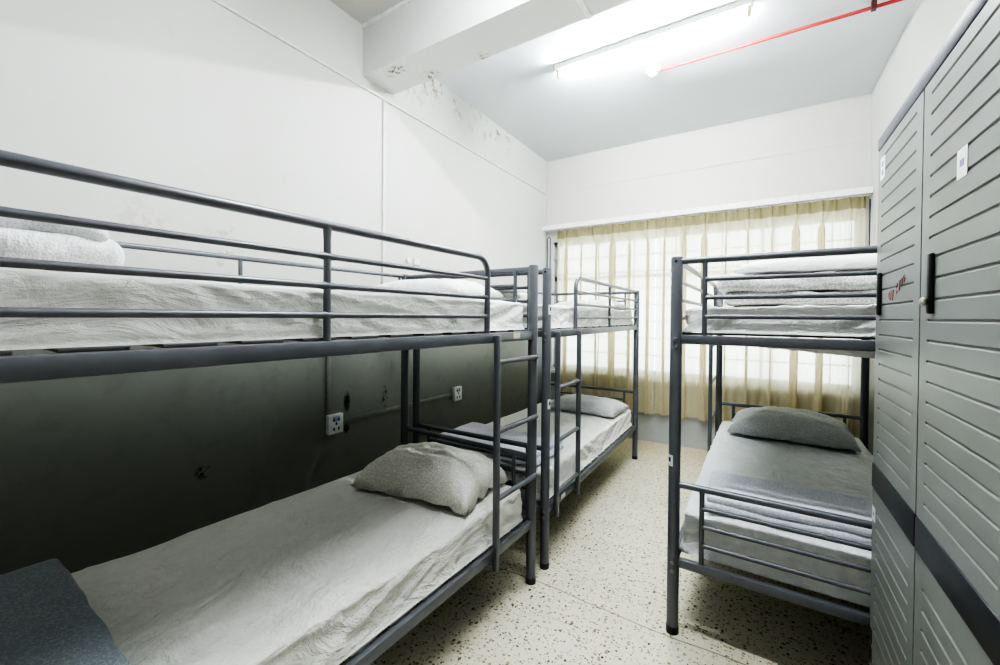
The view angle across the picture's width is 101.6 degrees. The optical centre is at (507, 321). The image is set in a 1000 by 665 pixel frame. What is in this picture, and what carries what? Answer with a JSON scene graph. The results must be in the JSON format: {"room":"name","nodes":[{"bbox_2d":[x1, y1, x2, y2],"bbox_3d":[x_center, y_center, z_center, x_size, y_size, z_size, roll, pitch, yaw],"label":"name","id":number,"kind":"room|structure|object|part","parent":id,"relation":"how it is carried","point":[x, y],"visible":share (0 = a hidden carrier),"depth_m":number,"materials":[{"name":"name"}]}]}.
{"room":"dormitory","nodes":[
{"label":"dormitory","id":0,"kind":"room"},
{"bbox_2d":[0,0,546,574],"bbox_3d":[-1.198,-0.353,2.738,0.120,3.469,6.810,1,1,32],"label":"wall","id":1,"kind":"structure","parent":0,"point":[191,95],"depth_m":2.16,"materials":[{"name":"white paint"}]},
{"bbox_2d":[325,356,330,414],"bbox_3d":[-1.171,0.045,2.666,0.016,1.125,0.032,1,1,32],"label":"cable trunking","id":2,"kind":"object","parent":1,"relation":"attached to","point":[328,359],"visible":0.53,"depth_m":2.66,"materials":[{"name":"grey plastic"}]},
{"bbox_2d":[326,413,342,434],"bbox_3d":[-1.144,0.676,2.702,0.037,0.128,0.110,1,1,32],"label":"wall socket","id":3,"kind":"object","parent":1,"relation":"attached to","point":[334,422],"visible":1,"depth_m":2.68,"materials":[{"name":"white plastic"}]},
{"bbox_2d":[212,0,546,194],"bbox_3d":[-1.170,-1.651,2.624,0.016,0.016,6.420,1,1,32],"label":"cable trunking","id":4,"kind":"object","parent":1,"relation":"attached to","point":[218,2],"visible":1,"depth_m":2.75,"materials":[{"name":"white plastic"}]},
{"bbox_2d":[382,101,385,283],"bbox_3d":[-0.924,-0.802,3.045,0.016,1.675,0.025,1,1,32],"label":"cable trunking","id":5,"kind":"object","parent":1,"relation":"attached to","point":[383,102],"visible":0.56,"depth_m":3.04,"materials":[{"name":"white plastic"}]},
{"bbox_2d":[361,0,414,27],"bbox_3d":[0.358,-2.054,2.017,3.240,0.025,0.012,1,1,32],"label":"trim","id":6,"kind":"structure","parent":1,"relation":"attached to","point":[405,2],"depth_m":2.73,"materials":[{"name":"white paint"}]},
{"bbox_2d":[343,393,451,423],"bbox_3d":[-0.818,0.672,3.254,0.016,0.032,1.155,1,1,32],"label":"cable trunking","id":7,"kind":"object","parent":1,"relation":"attached to","point":[386,410],"visible":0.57,"depth_m":3.08,"materials":[{"name":"grey plastic"}]},
{"bbox_2d":[406,257,419,265],"bbox_3d":[-0.765,-0.489,3.303,0.020,0.055,0.142,1,1,32],"label":"wall box","id":8,"kind":"object","parent":1,"relation":"attached to","point":[416,261],"visible":1,"depth_m":3.31,"materials":[{"name":"white plastic"}]},
{"bbox_3d":[-0.745,-0.489,3.336,0.020,0.055,0.065,1,1,32],"label":"casing","id":9,"kind":"part","parent":8,"relation":"part of","materials":[{"name":"white plastic"}]},
{"bbox_2d":[452,386,461,400],"bbox_3d":[-0.469,0.669,3.797,0.037,0.128,0.110,1,1,32],"label":"wall socket","id":10,"kind":"object","parent":1,"relation":"attached to","point":[456,391],"visible":1,"depth_m":3.77,"materials":[{"name":"white plastic"}]},
{"bbox_2d":[363,0,631,94],"bbox_3d":[0.434,-1.888,2.143,3.240,0.357,0.281,1,1,32],"label":"beam","id":11,"kind":"structure","parent":1,"relation":"attached to","point":[421,41],"depth_m":2.54,"materials":[{"name":"white paint"}]},
{"bbox_2d":[339,438,869,664],"bbox_3d":[0.218,1.454,1.878,3.440,0.100,6.810,1,1,32],"label":"floor","id":12,"kind":"structure","parent":0,"point":[601,598],"depth_m":2.01,"materials":[{"name":"stone"}]},
{"bbox_2d":[0,149,538,664],"bbox_3d":[-0.853,0.548,1.577,1.058,1.700,2.159,1,1,34],"label":"bunk bed","id":13,"kind":"object","parent":12,"relation":"on","point":[64,364],"visible":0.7,"depth_m":1.13,"materials":[{"name":"grey metal"}]},
{"bbox_3d":[-0.550,-0.113,1.144,0.027,0.358,1.683,1,1,34],"label":"guard rail","id":14,"kind":"part","parent":13,"relation":"part of","materials":[{"name":"grey metal"}]},
{"bbox_3d":[-1.265,-0.127,1.848,0.023,0.356,2.060,1,1,34],"label":"guard rail","id":15,"kind":"part","parent":13,"relation":"part of","materials":[{"name":"grey metal"}]},
{"bbox_2d":[0,267,523,349],"bbox_3d":[-0.856,-0.043,1.575,0.955,0.164,2.036,1,1,34],"label":"mattress","id":16,"kind":"object","parent":13,"relation":"on","point":[19,287],"visible":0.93,"depth_m":0.94,"materials":[{"name":"white fabric"}]},
{"bbox_2d":[0,217,124,272],"bbox_3d":[-1.218,-0.186,0.863,0.599,0.131,0.449,1,1,25],"label":"quilt","id":17,"kind":"object","parent":16,"relation":"on","point":[19,238],"visible":0.59,"depth_m":0.83,"materials":[{"name":"white fabric"}]},
{"bbox_2d":[364,278,503,297],"bbox_3d":[-0.405,-0.180,2.198,0.660,0.096,0.420,1,1,30],"label":"pillow","id":18,"kind":"object","parent":16,"relation":"on","point":[429,284],"visible":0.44,"depth_m":2.01,"materials":[{"name":"white fabric"}]},
{"bbox_3d":[-0.447,0.077,1.303,0.028,0.045,2.060,1,1,34],"label":"rail","id":19,"kind":"part","parent":13,"relation":"part of","materials":[{"name":"grey metal"}]},
{"bbox_2d":[71,470,522,664],"bbox_3d":[-0.864,0.955,1.587,0.956,0.177,2.036,1,1,34],"label":"mattress","id":20,"kind":"object","parent":13,"relation":"on","point":[312,576],"visible":0.77,"depth_m":1.43,"materials":[{"name":"white fabric"}]},
{"bbox_2d":[0,558,129,664],"bbox_3d":[-1.294,0.819,0.968,0.765,0.096,0.442,1,1,33],"label":"quilt","id":21,"kind":"object","parent":20,"relation":"on","point":[46,618],"visible":1,"depth_m":1.05,"materials":[{"name":"fabric"}]},
{"bbox_2d":[351,442,508,514],"bbox_3d":[-0.399,0.762,2.156,0.700,0.194,0.440,1,1,25],"label":"pillow","id":22,"kind":"object","parent":20,"relation":"on","point":[436,473],"visible":0.96,"depth_m":2.01,"materials":[{"name":"beige fabric"}]},
{"bbox_3d":[-0.687,0.521,2.729,0.051,1.670,0.050,1,1,34],"label":"post","id":23,"kind":"part","parent":13,"relation":"part of","materials":[{"name":"grey metal"}]},
{"bbox_3d":[-0.456,1.082,1.315,0.028,0.045,2.060,1,1,34],"label":"rail","id":24,"kind":"part","parent":13,"relation":"part of","materials":[{"name":"grey metal"}]},
{"bbox_3d":[-0.280,0.875,2.459,0.945,0.344,0.028,1,1,34],"label":"headboard","id":25,"kind":"part","parent":13,"relation":"part of","materials":[{"name":"grey metal"}]},
{"bbox_3d":[-0.272,-0.130,2.447,0.945,0.344,0.028,1,1,34],"label":"headboard","id":26,"kind":"part","parent":13,"relation":"part of","materials":[{"name":"grey metal"}]},
{"bbox_3d":[-0.274,0.063,2.450,0.945,0.040,0.032,1,1,34],"label":"rail","id":27,"kind":"part","parent":13,"relation":"part of","materials":[{"name":"grey metal"}]},
{"bbox_3d":[0.132,0.534,2.182,0.051,1.670,0.050,1,1,34],"label":"post","id":28,"kind":"part","parent":13,"relation":"part of","materials":[{"name":"grey metal"}]},
{"bbox_2d":[413,268,639,569],"bbox_3d":[0.342,0.536,3.463,1.058,1.700,2.159,1,1,31],"label":"bunk bed","id":29,"kind":"object","parent":12,"relation":"on","point":[546,332],"visible":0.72,"depth_m":2.58,"materials":[{"name":"grey metal"}]},
{"bbox_3d":[-0.628,0.520,2.820,0.051,1.670,0.050,1,1,31],"label":"post","id":30,"kind":"part","parent":29,"relation":"part of","materials":[{"name":"grey metal"}]},
{"bbox_3d":[-0.208,0.875,2.571,0.945,0.344,0.028,1,1,31],"label":"footboard","id":31,"kind":"part","parent":29,"relation":"part of","materials":[{"name":"grey metal"}]},
{"bbox_3d":[-0.200,-0.130,2.559,0.945,0.344,0.028,1,1,31],"label":"footboard","id":32,"kind":"part","parent":29,"relation":"part of","materials":[{"name":"grey metal"}]},
{"bbox_3d":[-0.210,1.067,2.573,0.945,0.040,0.032,1,1,31],"label":"rail","id":33,"kind":"part","parent":29,"relation":"part of","materials":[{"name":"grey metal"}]},
{"bbox_3d":[-0.202,0.062,2.561,0.945,0.040,0.032,1,1,31],"label":"rail","id":34,"kind":"part","parent":29,"relation":"part of","materials":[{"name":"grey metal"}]},
{"bbox_3d":[0.217,0.533,2.314,0.051,1.670,0.050,1,1,31],"label":"post","id":35,"kind":"part","parent":29,"relation":"part of","materials":[{"name":"grey metal"}]},
{"bbox_2d":[486,400,631,500],"bbox_3d":[0.330,0.948,3.473,0.955,0.166,2.036,1,1,31],"label":"mattress","id":36,"kind":"object","parent":29,"relation":"on","point":[598,432],"visible":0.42,"depth_m":3.27,"materials":[{"name":"white fabric"}]},
{"bbox_2d":[437,422,563,464],"bbox_3d":[-0.062,0.826,2.816,0.806,0.086,0.437,1,1,32],"label":"quilt","id":37,"kind":"object","parent":36,"relation":"on","point":[473,427],"visible":0.43,"depth_m":2.77,"materials":[{"name":"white fabric"}]},
{"bbox_2d":[550,394,629,417],"bbox_3d":[0.779,0.793,4.012,0.720,0.133,0.440,1,1,34],"label":"pillow","id":38,"kind":"object","parent":36,"relation":"on","point":[594,405],"visible":0.83,"depth_m":3.85,"materials":[{"name":"grey fabric"}]},
{"bbox_2d":[522,304,632,327],"bbox_3d":[0.339,-0.053,3.461,0.955,0.158,2.036,1,1,31],"label":"mattress","id":39,"kind":"object","parent":29,"relation":"on","point":[561,315],"visible":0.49,"depth_m":2.83,"materials":[{"name":"white fabric"}]},
{"bbox_2d":[470,289,538,300],"bbox_3d":[-0.153,-0.181,2.776,0.714,0.110,0.315,1,1,32],"label":"quilt","id":40,"kind":"object","parent":39,"relation":"on","point":[521,293],"visible":0.18,"depth_m":2.52,"materials":[{"name":"fabric"}]},
{"bbox_2d":[555,299,626,307],"bbox_3d":[0.811,-0.176,4.021,0.640,0.085,0.400,1,1,30],"label":"pillow","id":41,"kind":"object","parent":39,"relation":"on","point":[588,301],"visible":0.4,"depth_m":3.88,"materials":[{"name":"fabric"}]},
{"bbox_3d":[0.870,0.862,4.373,0.945,0.344,0.028,1,1,31],"label":"headboard","id":42,"kind":"part","parent":29,"relation":"part of","materials":[{"name":"grey metal"}]},
{"bbox_3d":[0.752,1.070,3.221,0.028,0.045,2.060,1,1,31],"label":"rail","id":43,"kind":"part","parent":29,"relation":"part of","materials":[{"name":"grey metal"}]},
{"bbox_3d":[0.879,-0.143,4.361,0.945,0.344,0.028,1,1,31],"label":"headboard","id":44,"kind":"part","parent":29,"relation":"part of","materials":[{"name":"grey metal"}]},
{"bbox_3d":[0.760,0.065,3.209,0.028,0.045,2.060,1,1,31],"label":"rail","id":45,"kind":"part","parent":29,"relation":"part of","materials":[{"name":"grey metal"}]},
{"bbox_3d":[0.866,-0.128,3.381,0.027,0.358,1.653,1,1,31],"label":"guard rail","id":46,"kind":"part","parent":29,"relation":"part of","materials":[{"name":"grey metal"}]},
{"bbox_3d":[1.296,0.521,4.116,0.051,1.670,0.050,1,1,31],"label":"post","id":47,"kind":"part","parent":29,"relation":"part of","materials":[{"name":"grey metal"}]},
{"bbox_2d":[666,245,876,635],"bbox_3d":[1.726,0.559,2.478,1.058,1.700,2.159,1,1,32],"label":"bunk bed","id":48,"kind":"object","parent":12,"relation":"on","point":[677,337],"visible":0.44,"depth_m":1.73,"materials":[{"name":"grey metal"}]},
{"bbox_3d":[0.758,0.544,1.847,0.051,1.670,0.050,1,1,32],"label":"post","id":49,"kind":"part","parent":48,"relation":"part of","materials":[{"name":"grey metal"}]},
{"bbox_3d":[1.314,1.080,2.742,0.028,0.045,2.060,1,1,32],"label":"rail","id":50,"kind":"part","parent":48,"relation":"part of","materials":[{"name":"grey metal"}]},
{"bbox_3d":[1.223,-0.115,2.568,0.027,0.358,1.683,1,1,32],"label":"guard rail","id":51,"kind":"part","parent":48,"relation":"part of","materials":[{"name":"grey metal"}]},
{"bbox_3d":[1.879,0.532,3.623,0.051,1.670,0.050,1,1,32],"label":"post","id":52,"kind":"part","parent":48,"relation":"part of","materials":[{"name":"grey metal"}]},
{"bbox_3d":[1.170,1.090,1.591,0.945,0.040,0.032,1,1,32],"label":"rail","id":53,"kind":"part","parent":48,"relation":"part of","materials":[{"name":"grey metal"}]},
{"bbox_3d":[1.171,0.898,1.589,0.945,0.344,0.028,1,1,32],"label":"footboard","id":54,"kind":"part","parent":48,"relation":"part of","materials":[{"name":"grey metal"}]},
{"bbox_2d":[679,421,872,607],"bbox_3d":[1.731,0.954,2.477,0.955,0.202,2.036,1,1,32],"label":"mattress","id":55,"kind":"object","parent":48,"relation":"on","point":[843,471],"visible":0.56,"depth_m":1.90,"materials":[{"name":"white fabric"}]},
{"bbox_2d":[705,471,871,544],"bbox_3d":[1.347,0.824,1.794,0.842,0.080,0.371,1,1,30],"label":"quilt","id":56,"kind":"object","parent":55,"relation":"on","point":[837,503],"visible":0.54,"depth_m":1.78,"materials":[{"name":"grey fabric"}]},
{"bbox_2d":[727,406,861,451],"bbox_3d":[2.104,0.750,3.055,0.780,0.200,0.460,1,1,33],"label":"pillow","id":57,"kind":"object","parent":55,"relation":"on","point":[803,426],"visible":1,"depth_m":2.91,"materials":[{"name":"grey fabric"}]},
{"bbox_3d":[1.178,0.085,1.579,0.945,0.040,0.032,1,1,32],"label":"rail","id":58,"kind":"part","parent":48,"relation":"part of","materials":[{"name":"grey metal"}]},
{"bbox_2d":[683,304,875,358],"bbox_3d":[1.739,0.034,2.466,0.955,0.228,2.036,1,1,32],"label":"mattress","id":59,"kind":"object","parent":48,"relation":"on","point":[693,317],"visible":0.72,"depth_m":1.65,"materials":[{"name":"white fabric"}]},
{"bbox_2d":[717,272,876,306],"bbox_3d":[1.438,-0.146,1.849,0.861,0.150,0.466,1,1,32],"label":"quilt","id":60,"kind":"object","parent":59,"relation":"on","point":[848,284],"visible":0.44,"depth_m":1.73,"materials":[{"name":"fabric"}]},
{"bbox_2d":[733,253,876,274],"bbox_3d":[1.501,-0.271,1.916,0.760,0.080,0.380,1,1,32],"label":"pillow","id":61,"kind":"object","parent":60,"relation":"on","point":[858,262],"visible":0.53,"depth_m":1.83,"materials":[{"name":"white fabric"}]},
{"bbox_3d":[1.180,-0.107,1.577,0.945,0.344,0.028,1,1,32],"label":"footboard","id":62,"kind":"part","parent":48,"relation":"part of","materials":[{"name":"grey metal"}]},
{"bbox_3d":[2.292,0.886,3.364,0.945,0.344,0.028,1,1,32],"label":"headboard","id":63,"kind":"part","parent":48,"relation":"part of","materials":[{"name":"grey metal"}]},
{"bbox_3d":[2.712,0.545,3.097,0.051,1.670,0.050,1,1,32],"label":"post","id":64,"kind":"part","parent":48,"relation":"part of","materials":[{"name":"grey metal"}]},
{"bbox_2d":[869,0,999,664],"bbox_3d":[1.252,0.393,0.929,0.504,2.061,0.948,1,1,32],"label":"wardrobe","id":65,"kind":"object","parent":12,"relation":"on","point":[935,595],"visible":1,"depth_m":0.92,"materials":[{"name":"metal"}]},
{"bbox_3d":[1.266,-0.094,1.389,0.010,0.145,0.024,1,1,32],"label":"handle","id":66,"kind":"part","parent":65,"relation":"part of","materials":[{"name":"black plastic"}]},
{"bbox_3d":[1.185,0.978,1.255,0.022,0.782,0.459,1,1,32],"label":"door","id":67,"kind":"part","parent":65,"relation":"part of","materials":[{"name":"grey metal"}]},
{"bbox_3d":[1.194,-0.049,1.243,0.022,1.094,0.459,1,1,32],"label":"door","id":68,"kind":"part","parent":65,"relation":"part of","materials":[{"name":"grey metal"}]},
{"bbox_3d":[1.005,-0.049,0.985,0.012,0.021,0.021,1,1,32],"label":"knob","id":69,"kind":"part","parent":65,"relation":"part of","materials":[{"name":"metal"}]},
{"bbox_3d":[1.011,-0.091,0.975,0.010,0.145,0.024,1,1,32],"label":"handle","id":70,"kind":"part","parent":65,"relation":"part of","materials":[{"name":"black plastic"}]},
{"bbox_3d":[1.268,-0.614,0.912,0.486,0.045,0.948,1,1,32],"label":"cornice","id":71,"kind":"part","parent":65,"relation":"part of","materials":[{"name":"metal"}]},
{"bbox_3d":[0.938,0.981,0.853,0.022,0.782,0.469,1,1,32],"label":"door","id":72,"kind":"part","parent":65,"relation":"part of","materials":[{"name":"grey metal"}]},
{"bbox_3d":[0.946,-0.046,0.841,0.022,1.094,0.469,1,1,32],"label":"door","id":73,"kind":"part","parent":65,"relation":"part of","materials":[{"name":"grey metal"}]},
{"bbox_2d":[330,0,917,161],"bbox_3d":[0.248,-2.115,1.835,3.440,0.100,6.810,1,1,32],"label":"ceiling","id":74,"kind":"structure","parent":0,"point":[613,103],"depth_m":3.39,"materials":[{"name":"white paint"}]},
{"bbox_2d":[576,0,591,19],"bbox_3d":[0.390,-1.705,2.172,0.030,0.016,0.281,1,1,32],"label":"cable","id":75,"kind":"object","parent":74,"relation":"attached to","point":[581,3],"visible":1,"depth_m":2.22,"materials":[{"name":"white plastic"}]},
{"bbox_2d":[645,65,660,77],"bbox_3d":[1.197,-2.045,3.356,0.124,0.060,0.124,1,1,32],"label":"smoke detector","id":76,"kind":"object","parent":74,"relation":"attached to","point":[652,71],"visible":0.99,"depth_m":3.33,"materials":[{"name":"white plastic"}]},
{"bbox_2d":[555,0,753,78],"bbox_3d":[0.982,-2.022,2.963,1.380,0.100,0.072,1,1,32],"label":"lamp","id":77,"kind":"object","parent":74,"relation":"attached to","point":[640,42],"visible":1,"depth_m":2.89,"materials":[{"name":"white plastic"}]},
{"bbox_2d":[660,0,903,70],"bbox_3d":[1.888,-2.031,2.884,1.542,0.066,0.042,1,1,32],"label":"pipe","id":78,"kind":"object","parent":74,"relation":"attached to","point":[874,5],"visible":1,"depth_m":2.82,"materials":[{"name":"red metal"}]},
{"bbox_2d":[546,93,871,450],"bbox_3d":[1.940,-0.349,4.628,3.240,3.469,0.200,1,1,32],"label":"wall","id":79,"kind":"structure","parent":0,"point":[847,166],"depth_m":4.36,"materials":[{"name":"white paint"}]},
{"bbox_2d":[553,243,655,374],"bbox_3d":[1.944,-0.194,4.582,3.100,1.640,0.095,1,1,32],"label":"window","id":80,"kind":"structure","parent":79,"relation":"in","point":[556,244],"depth_m":5.37,"materials":[{"name":"glass"}]},
{"bbox_2d":[542,186,872,231],"bbox_3d":[1.862,-1.185,4.480,3.240,0.058,0.125,1,1,32],"label":"trim","id":81,"kind":"structure","parent":79,"relation":"attached to","point":[861,190],"depth_m":4.20,"materials":[{"name":"white paint"}]},
{"bbox_2d":[547,138,870,193],"bbox_3d":[1.896,-1.667,4.524,3.240,0.015,0.008,1,1,32],"label":"trim","id":82,"kind":"structure","parent":79,"relation":"attached to","point":[869,138],"depth_m":4.28,"materials":[{"name":"white plastic"}]},
{"bbox_2d":[555,194,868,230],"bbox_3d":[1.909,-1.148,4.425,3.060,0.016,0.015,1,1,32],"label":"rail","id":83,"kind":"object","parent":79,"relation":"attached to","point":[864,194],"visible":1,"depth_m":4.20,"materials":[{"name":"white plastic"}]},
{"bbox_2d":[547,237,550,267],"bbox_3d":[0.529,-0.449,5.262,0.054,1.284,0.014,1,1,32],"label":"pull cord","id":84,"kind":"object","parent":83,"relation":"hanging from","point":[548,237],"visible":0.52,"depth_m":5.25,"materials":[{"name":"white plastic"}]},
{"bbox_2d":[557,220,655,413],"bbox_3d":[1.140,-0.055,4.901,1.201,2.196,0.113,1,1,32],"label":"curtain","id":85,"kind":"object","parent":83,"relation":"hanging from","point":[622,255],"visible":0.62,"depth_m":4.83,"materials":[{"name":"beige fabric"}]},
{"bbox_2d":[654,196,866,437],"bbox_3d":[2.418,-0.038,4.110,1.803,2.188,0.119,1,1,32],"label":"curtain","id":86,"kind":"object","parent":83,"relation":"hanging from","point":[828,383],"visible":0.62,"depth_m":4.10,"materials":[{"name":"beige fabric"}]},
{"bbox_2d":[868,199,870,245],"bbox_3d":[3.190,-0.487,3.599,0.011,1.190,0.011,0,1,-36],"label":"pull cord","id":87,"kind":"object","parent":83,"relation":"hanging from","point":[869,199],"visible":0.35,"depth_m":3.59,"materials":[{"name":"white plastic"}]},
{"bbox_2d":[868,0,971,454],"bbox_3d":[1.663,-0.308,0.976,0.120,3.469,6.810,1,1,32],"label":"wall","id":88,"kind":"structure","parent":0,"point":[930,23],"depth_m":2.85,"materials":[{"name":"white paint"}]}
]}

